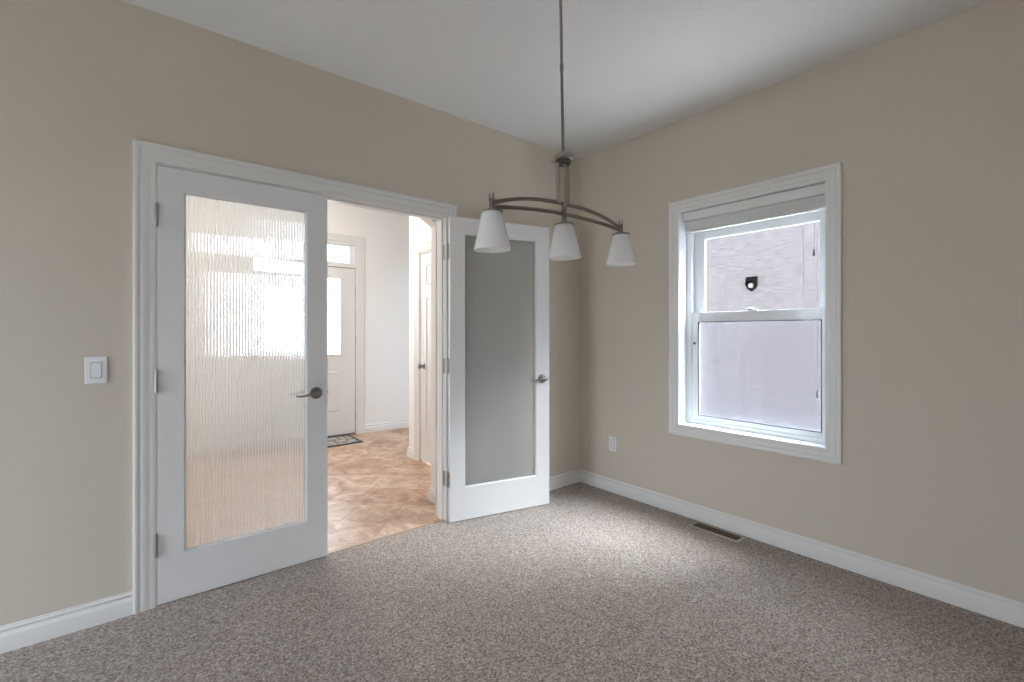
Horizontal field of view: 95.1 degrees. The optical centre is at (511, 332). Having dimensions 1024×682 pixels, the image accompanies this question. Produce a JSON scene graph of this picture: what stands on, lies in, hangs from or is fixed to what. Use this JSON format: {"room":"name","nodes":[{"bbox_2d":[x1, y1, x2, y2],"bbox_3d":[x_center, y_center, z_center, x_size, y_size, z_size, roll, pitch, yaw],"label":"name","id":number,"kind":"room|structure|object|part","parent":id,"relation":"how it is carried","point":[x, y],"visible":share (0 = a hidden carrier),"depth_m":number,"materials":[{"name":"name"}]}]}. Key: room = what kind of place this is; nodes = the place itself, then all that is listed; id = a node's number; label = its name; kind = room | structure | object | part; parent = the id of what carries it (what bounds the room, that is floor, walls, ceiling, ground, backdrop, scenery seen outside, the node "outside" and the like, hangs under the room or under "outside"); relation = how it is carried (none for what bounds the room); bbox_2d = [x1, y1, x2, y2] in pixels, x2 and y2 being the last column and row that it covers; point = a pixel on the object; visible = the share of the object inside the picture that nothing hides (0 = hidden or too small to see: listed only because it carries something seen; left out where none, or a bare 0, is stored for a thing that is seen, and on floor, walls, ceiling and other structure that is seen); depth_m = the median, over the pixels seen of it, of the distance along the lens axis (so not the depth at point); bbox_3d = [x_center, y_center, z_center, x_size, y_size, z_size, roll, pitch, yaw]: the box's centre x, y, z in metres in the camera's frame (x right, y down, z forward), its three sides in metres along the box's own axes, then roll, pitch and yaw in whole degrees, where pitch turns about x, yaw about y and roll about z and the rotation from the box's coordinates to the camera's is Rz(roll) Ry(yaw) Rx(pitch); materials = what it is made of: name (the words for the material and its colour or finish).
{"room":"empty dining room","nodes":[
{"label":"empty dining room","id":0,"kind":"room"},
{"bbox_2d":[0,0,579,625],"bbox_3d":[-0.704,-0.181,3.013,3.522,2.990,0.118,0,0,-39],"label":"wall","id":1,"kind":"structure","parent":0,"point":[81,80],"depth_m":2.06,"materials":[{"name":"beige paint"}]},
{"bbox_2d":[0,590,132,653],"bbox_3d":[-1.870,1.213,1.968,0.429,0.102,0.016,0,0,-39],"label":"baseboard","id":2,"kind":"structure","parent":1,"relation":"attached to","point":[20,634],"depth_m":1.96,"materials":[{"name":"white paint"}]},
{"bbox_2d":[85,356,106,383],"bbox_3d":[-1.802,0.162,2.028,0.073,0.117,0.010,0,0,-39],"label":"light switch","id":3,"kind":"object","parent":1,"relation":"attached to","point":[95,367],"visible":1,"depth_m":2.03,"materials":[{"name":"white plastic"}]},
{"bbox_2d":[154,165,327,604],"bbox_3d":[-1.352,0.242,2.415,0.787,2.031,0.166,0,0,-39],"label":"door","id":4,"kind":"structure","parent":1,"relation":"in","point":[241,373],"depth_m":2.37,"materials":[{"name":"white paint"}]},
{"bbox_3d":[-1.352,0.187,2.412,0.550,1.708,0.010,0,0,-39],"label":"reeded pane","id":5,"kind":"part","parent":4,"relation":"part of","materials":[{"name":"clear glass"}]},
{"bbox_3d":[-1.103,0.335,2.555,0.150,0.066,0.065,0,0,-39],"label":"lever handle","id":6,"kind":"part","parent":4,"relation":"part of","materials":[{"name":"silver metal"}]},
{"bbox_2d":[133,139,456,614],"bbox_3d":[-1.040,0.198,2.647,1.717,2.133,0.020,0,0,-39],"label":"trim","id":7,"kind":"structure","parent":1,"relation":"attached to","point":[146,155],"depth_m":2.14,"materials":[{"name":"white paint"}]},
{"bbox_2d":[443,470,444,485],"bbox_3d":[-0.457,0.982,3.161,0.002,0.101,0.034,0,0,-39],"label":"hinge plate","id":8,"kind":"object","parent":1,"relation":"attached to","point":[443,470],"visible":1,"depth_m":3.16,"materials":[{"name":"silver metal"}]},
{"bbox_2d":[443,358,444,372],"bbox_3d":[-0.457,0.222,3.161,0.002,0.101,0.034,0,0,-39],"label":"hinge plate","id":9,"kind":"object","parent":1,"relation":"attached to","point":[443,358],"visible":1,"depth_m":3.16,"materials":[{"name":"silver metal"}]},
{"bbox_2d":[443,245,444,259],"bbox_3d":[-0.457,-0.544,3.161,0.002,0.101,0.034,0,0,-39],"label":"hinge plate","id":10,"kind":"object","parent":1,"relation":"attached to","point":[443,245],"visible":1,"depth_m":3.16,"materials":[{"name":"silver metal"}]},
{"bbox_2d":[446,216,548,521],"bbox_3d":[-0.077,0.242,3.290,0.787,2.031,0.166,0,0,-27],"label":"door","id":11,"kind":"structure","parent":1,"relation":"in","point":[497,361],"depth_m":3.28,"materials":[{"name":"white paint"}]},
{"bbox_3d":[-0.080,0.187,3.292,0.550,1.708,0.010,0,0,-27],"label":"reeded pane","id":12,"kind":"part","parent":11,"relation":"part of","materials":[{"name":"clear glass"}]},
{"bbox_3d":[0.197,0.335,3.373,0.150,0.066,0.065,0,0,-27],"label":"lever handle","id":13,"kind":"part","parent":11,"relation":"part of","materials":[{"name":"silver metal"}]},
{"bbox_2d":[549,469,579,490],"bbox_3d":[0.103,1.213,3.588,1.244,0.102,0.016,0,0,-39],"label":"baseboard","id":14,"kind":"structure","parent":1,"relation":"attached to","point":[565,479],"depth_m":3.85,"materials":[{"name":"white paint"}]},
{"bbox_2d":[328,202,408,424],"bbox_3d":[-2.610,-0.181,5.421,3.432,2.990,0.160,0,0,-39],"label":"wall","id":15,"kind":"structure","parent":0,"point":[386,234],"depth_m":6.10,"materials":[{"name":"white paint"}]},
{"bbox_2d":[328,243,354,264],"bbox_3d":[-2.343,-0.969,5.602,0.926,0.235,0.040,0,0,-39],"label":"window","id":16,"kind":"structure","parent":15,"relation":"in","point":[351,249],"depth_m":5.84,"materials":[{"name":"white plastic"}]},
{"bbox_2d":[328,432,355,436],"bbox_3d":[-2.363,1.257,5.626,0.926,0.022,0.158,0,0,-39],"label":"sill","id":17,"kind":"structure","parent":15,"relation":"attached to","point":[350,433],"depth_m":5.76,"materials":[{"name":"grey metal"}]},
{"bbox_2d":[328,267,355,434],"bbox_3d":[-2.308,0.222,5.568,0.929,2.040,0.112,0,0,-39],"label":"door","id":18,"kind":"structure","parent":15,"relation":"in","point":[341,366],"depth_m":5.77,"materials":[{"name":"white paint"}]},
{"bbox_3d":[-2.209,0.714,5.660,0.236,0.486,0.008,0,0,-39],"label":"raised panel","id":19,"kind":"part","parent":18,"relation":"part of","materials":[{"name":"white paint"}]},
{"bbox_3d":[-2.316,-0.199,5.571,0.595,0.977,0.010,0,0,-39],"label":"lite frame","id":20,"kind":"part","parent":18,"relation":"part of","materials":[{"name":"white paint"}]},
{"bbox_2d":[328,232,364,433],"bbox_3d":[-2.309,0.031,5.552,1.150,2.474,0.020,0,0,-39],"label":"trim","id":21,"kind":"structure","parent":15,"relation":"attached to","point":[331,236],"depth_m":5.88,"materials":[{"name":"white paint"}]},
{"bbox_2d":[365,419,408,432],"bbox_3d":[-1.547,1.217,6.180,0.825,0.102,0.016,0,0,-39],"label":"baseboard","id":22,"kind":"structure","parent":15,"relation":"attached to","point":[382,426],"depth_m":6.10,"materials":[{"name":"white paint"}]},
{"bbox_2d":[331,202,408,215],"bbox_3d":[-1.629,-1.616,4.226,3.432,0.080,2.932,0,0,-39],"label":"ceiling","id":23,"kind":"structure","parent":0,"point":[331,202],"depth_m":5.96,"materials":[{"name":"white paint"}]},
{"bbox_2d":[409,216,430,447],"bbox_3d":[-0.526,-0.181,4.232,0.100,2.990,1.542,0,0,-39],"label":"wall","id":24,"kind":"structure","parent":0,"point":[419,231],"depth_m":4.74,"materials":[{"name":"white paint"}]},
{"bbox_2d":[407,446,413,458],"bbox_3d":[-1.023,1.217,4.745,0.016,0.102,0.152,0,0,-39],"label":"baseboard","id":25,"kind":"structure","parent":24,"relation":"attached to","point":[410,452],"depth_m":4.74,"materials":[{"name":"white paint"}]},
{"bbox_2d":[414,240,430,460],"bbox_3d":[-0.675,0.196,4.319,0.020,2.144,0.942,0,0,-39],"label":"trim","id":26,"kind":"structure","parent":24,"relation":"attached to","point":[424,246],"depth_m":4.63,"materials":[{"name":"white paint"}]},
{"bbox_2d":[418,252,430,463],"bbox_3d":[-0.675,0.241,4.321,0.100,2.026,0.752,0,0,-39],"label":"door","id":27,"kind":"structure","parent":24,"relation":"in","point":[425,366],"depth_m":4.53,"materials":[{"name":"white paint"}]},
{"bbox_3d":[-0.883,0.324,4.546,0.065,0.060,0.060,0,0,-39],"label":"knob","id":28,"kind":"part","parent":27,"relation":"part of","materials":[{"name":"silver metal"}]},
{"bbox_3d":[-0.762,-0.571,4.445,0.007,0.206,0.266,0,0,-39],"label":"raised panel","id":29,"kind":"part","parent":27,"relation":"part of","materials":[{"name":"white paint"}]},
{"bbox_3d":[-0.762,0.329,4.445,0.007,1.386,0.266,0,0,-39],"label":"raised panel","id":30,"kind":"part","parent":27,"relation":"part of","materials":[{"name":"white paint"}]},
{"bbox_2d":[419,217,434,488],"bbox_3d":[-1.200,-0.154,2.995,2.512,2.844,0.100,0,0,-39],"label":"wall","id":31,"kind":"structure","parent":0,"point":[430,222],"depth_m":3.51,"materials":[{"name":"white paint"}]},
{"bbox_2d":[428,487,434,503],"bbox_3d":[-0.587,1.217,3.498,0.016,0.102,0.133,0,0,-39],"label":"baseboard","id":32,"kind":"structure","parent":31,"relation":"attached to","point":[431,493],"depth_m":3.50,"materials":[{"name":"white paint"}]},
{"bbox_2d":[0,427,1023,681],"bbox_3d":[-0.694,1.294,1.489,5.460,0.060,8.550,0,0,-39],"label":"floor","id":33,"kind":"structure","parent":0,"point":[590,583],"depth_m":2.10,"materials":[{"name":"carpet"}]},
{"bbox_2d":[328,435,362,447],"bbox_3d":[-2.211,1.262,5.322,0.880,0.010,0.480,0,0,-39],"label":"doormat","id":34,"kind":"object","parent":33,"relation":"on","point":[334,441],"visible":0.37,"depth_m":5.46,"materials":[{"name":"grey fabric"}]},
{"bbox_2d":[328,519,443,553],"bbox_3d":[-1.060,1.283,2.671,1.589,0.042,0.014,0,0,-39],"label":"threshold strip","id":35,"kind":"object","parent":33,"relation":"on","point":[442,519],"depth_m":2.88,"materials":[{"name":"beige"}]},
{"bbox_2d":[688,521,745,542],"bbox_3d":[1.298,1.261,2.976,0.110,0.006,0.330,0,0,-39],"label":"floor vent","id":36,"kind":"object","parent":33,"relation":"in","point":[725,534],"visible":1,"depth_m":2.96,"materials":[{"name":"beige metal"}]},
{"bbox_2d":[123,0,991,158],"bbox_3d":[-0.549,-1.522,1.187,5.300,0.080,7.900,0,0,-39],"label":"ceiling","id":37,"kind":"structure","parent":0,"point":[633,68],"depth_m":2.42,"materials":[{"name":"white paint"}]},
{"bbox_2d":[474,0,635,265],"bbox_3d":[0.220,-0.892,1.949,0.916,1.204,0.138,-2,1,-39],"label":"chandelier","id":38,"kind":"object","parent":37,"relation":"hanging from","point":[492,236],"visible":1,"depth_m":1.92,"materials":[{"name":"white glass"}]},
{"bbox_3d":[-0.072,-0.371,1.710,0.138,0.139,0.138,-2,1,-39],"label":"lamp shade","id":39,"kind":"part","parent":38,"relation":"part of","materials":[{"name":"white glass"}]},
{"bbox_3d":[0.190,-0.617,1.930,0.018,0.166,0.018,-2,1,-39],"label":"stem","id":40,"kind":"part","parent":38,"relation":"part of","materials":[{"name":"silver metal"}]},
{"bbox_3d":[0.206,-1.098,1.938,0.012,0.712,0.012,-2,1,-39],"label":"rod","id":41,"kind":"part","parent":38,"relation":"part of","materials":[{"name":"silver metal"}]},
{"bbox_3d":[0.218,-0.379,1.948,0.138,0.139,0.138,-2,1,-39],"label":"lamp shade","id":42,"kind":"part","parent":38,"relation":"part of","materials":[{"name":"white glass"}]},
{"bbox_3d":[0.221,-0.610,1.937,0.015,0.181,0.015,-2,1,-39],"label":"stem","id":43,"kind":"part","parent":38,"relation":"part of","materials":[{"name":"silver metal"}]},
{"bbox_3d":[0.233,-0.618,1.966,0.018,0.166,0.018,-2,1,-39],"label":"stem","id":44,"kind":"part","parent":38,"relation":"part of","materials":[{"name":"silver metal"}]},
{"bbox_3d":[0.509,-0.388,2.187,0.138,0.139,0.138,-2,1,-39],"label":"lamp shade","id":45,"kind":"part","parent":38,"relation":"part of","materials":[{"name":"white glass"}]},
{"bbox_2d":[580,0,1023,602],"bbox_3d":[2.402,-0.134,1.896,0.160,2.896,5.550,0,0,-39],"label":"wall","id":46,"kind":"structure","parent":0,"point":[924,125],"depth_m":2.39,"materials":[{"name":"beige paint"}]},
{"bbox_2d":[609,436,615,451],"bbox_3d":[0.799,0.882,3.715,0.009,0.116,0.072,0,0,-39],"label":"wall outlet","id":47,"kind":"object","parent":46,"relation":"attached to","point":[612,440],"visible":1,"depth_m":3.71,"materials":[{"name":"white plastic"}]},
{"bbox_2d":[679,180,824,447],"bbox_3d":[1.513,-0.102,2.978,0.160,1.497,0.900,0,0,-39],"label":"window","id":48,"kind":"structure","parent":46,"relation":"in","point":[692,246],"depth_m":3.19,"materials":[{"name":"white plastic"}]},
{"bbox_2d":[684,183,824,397],"bbox_3d":[1.486,-0.234,2.949,0.058,1.201,0.862,0,0,-39],"label":"window blind","id":49,"kind":"object","parent":48,"relation":"attached to","point":[811,198],"visible":0.86,"depth_m":2.87,"materials":[{"name":"white"}]},
{"bbox_3d":[1.490,-0.700,2.952,0.024,0.013,0.852,0,0,-39],"label":"rail","id":50,"kind":"part","parent":49,"relation":"part of","materials":[{"name":"white plastic"}]},
{"bbox_3d":[1.671,-0.446,2.687,0.002,0.680,0.006,0,0,-39],"label":"lift cord","id":51,"kind":"part","parent":49,"relation":"part of","materials":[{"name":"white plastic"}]},
{"bbox_3d":[1.717,-0.229,2.631,0.002,1.115,0.006,0,0,-39],"label":"lift cord","id":52,"kind":"part","parent":49,"relation":"part of","materials":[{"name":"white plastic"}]},
{"bbox_3d":[1.541,0.234,2.990,0.028,0.749,0.824,0,0,-39],"label":"sash","id":53,"kind":"part","parent":48,"relation":"part of","materials":[{"name":"glass"}]},
{"bbox_3d":[1.565,-0.423,3.010,0.024,0.685,0.824,0,0,-39],"label":"sash","id":54,"kind":"part","parent":48,"relation":"part of","materials":[{"name":"white plastic"}]},
{"bbox_2d":[668,162,841,464],"bbox_3d":[1.444,-0.103,2.921,0.020,1.630,1.038,0,0,-39],"label":"trim","id":55,"kind":"structure","parent":46,"relation":"attached to","point":[832,173],"depth_m":2.69,"materials":[{"name":"white paint"}]},
{"bbox_2d":[580,469,1023,627],"bbox_3d":[2.286,1.213,1.898,0.016,0.102,5.400,0,0,-39],"label":"baseboard","id":56,"kind":"structure","parent":46,"relation":"attached to","point":[1011,611],"depth_m":2.53,"materials":[{"name":"white paint"}]},
{"bbox_3d":[-1.048,-0.131,2.810,2.512,2.890,0.006,0,0,-39],"label":"wall","id":57,"kind":"structure","parent":0,"visible":0},
{"bbox_2d":[435,220,436,515],"bbox_3d":[-1.131,0.200,2.759,1.717,2.137,0.020,0,0,-39],"label":"trim","id":58,"kind":"structure","parent":57,"relation":"attached to","point":[435,220],"depth_m":3.25,"materials":[{"name":"white paint"}]},
{"label":"outside","id":59,"kind":"structure","parent":0,"visible":0},
{"bbox_3d":[0.579,1.794,3.990,80.000,0.140,80.000,0,0,-39],"label":"ground","id":60,"kind":"structure","parent":59,"visible":0},
{"bbox_2d":[700,221,820,431],"bbox_3d":[7.411,-0.696,6.688,8.135,4.820,14.100,0,0,-39],"label":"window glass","id":61,"kind":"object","parent":60,"relation":"on","point":[766,372],"visible":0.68,"depth_m":5.69,"materials":[{"name":"grey pale siding"}]},
{"bbox_2d":[745,276,756,290],"bbox_3d":[2.941,-0.602,5.771,0.062,0.183,0.140,0,0,-39],"label":"exhaust vent","id":62,"kind":"object","parent":61,"relation":"attached to","point":[750,281],"depth_m":5.78,"materials":[{"name":"black"}]}
]}

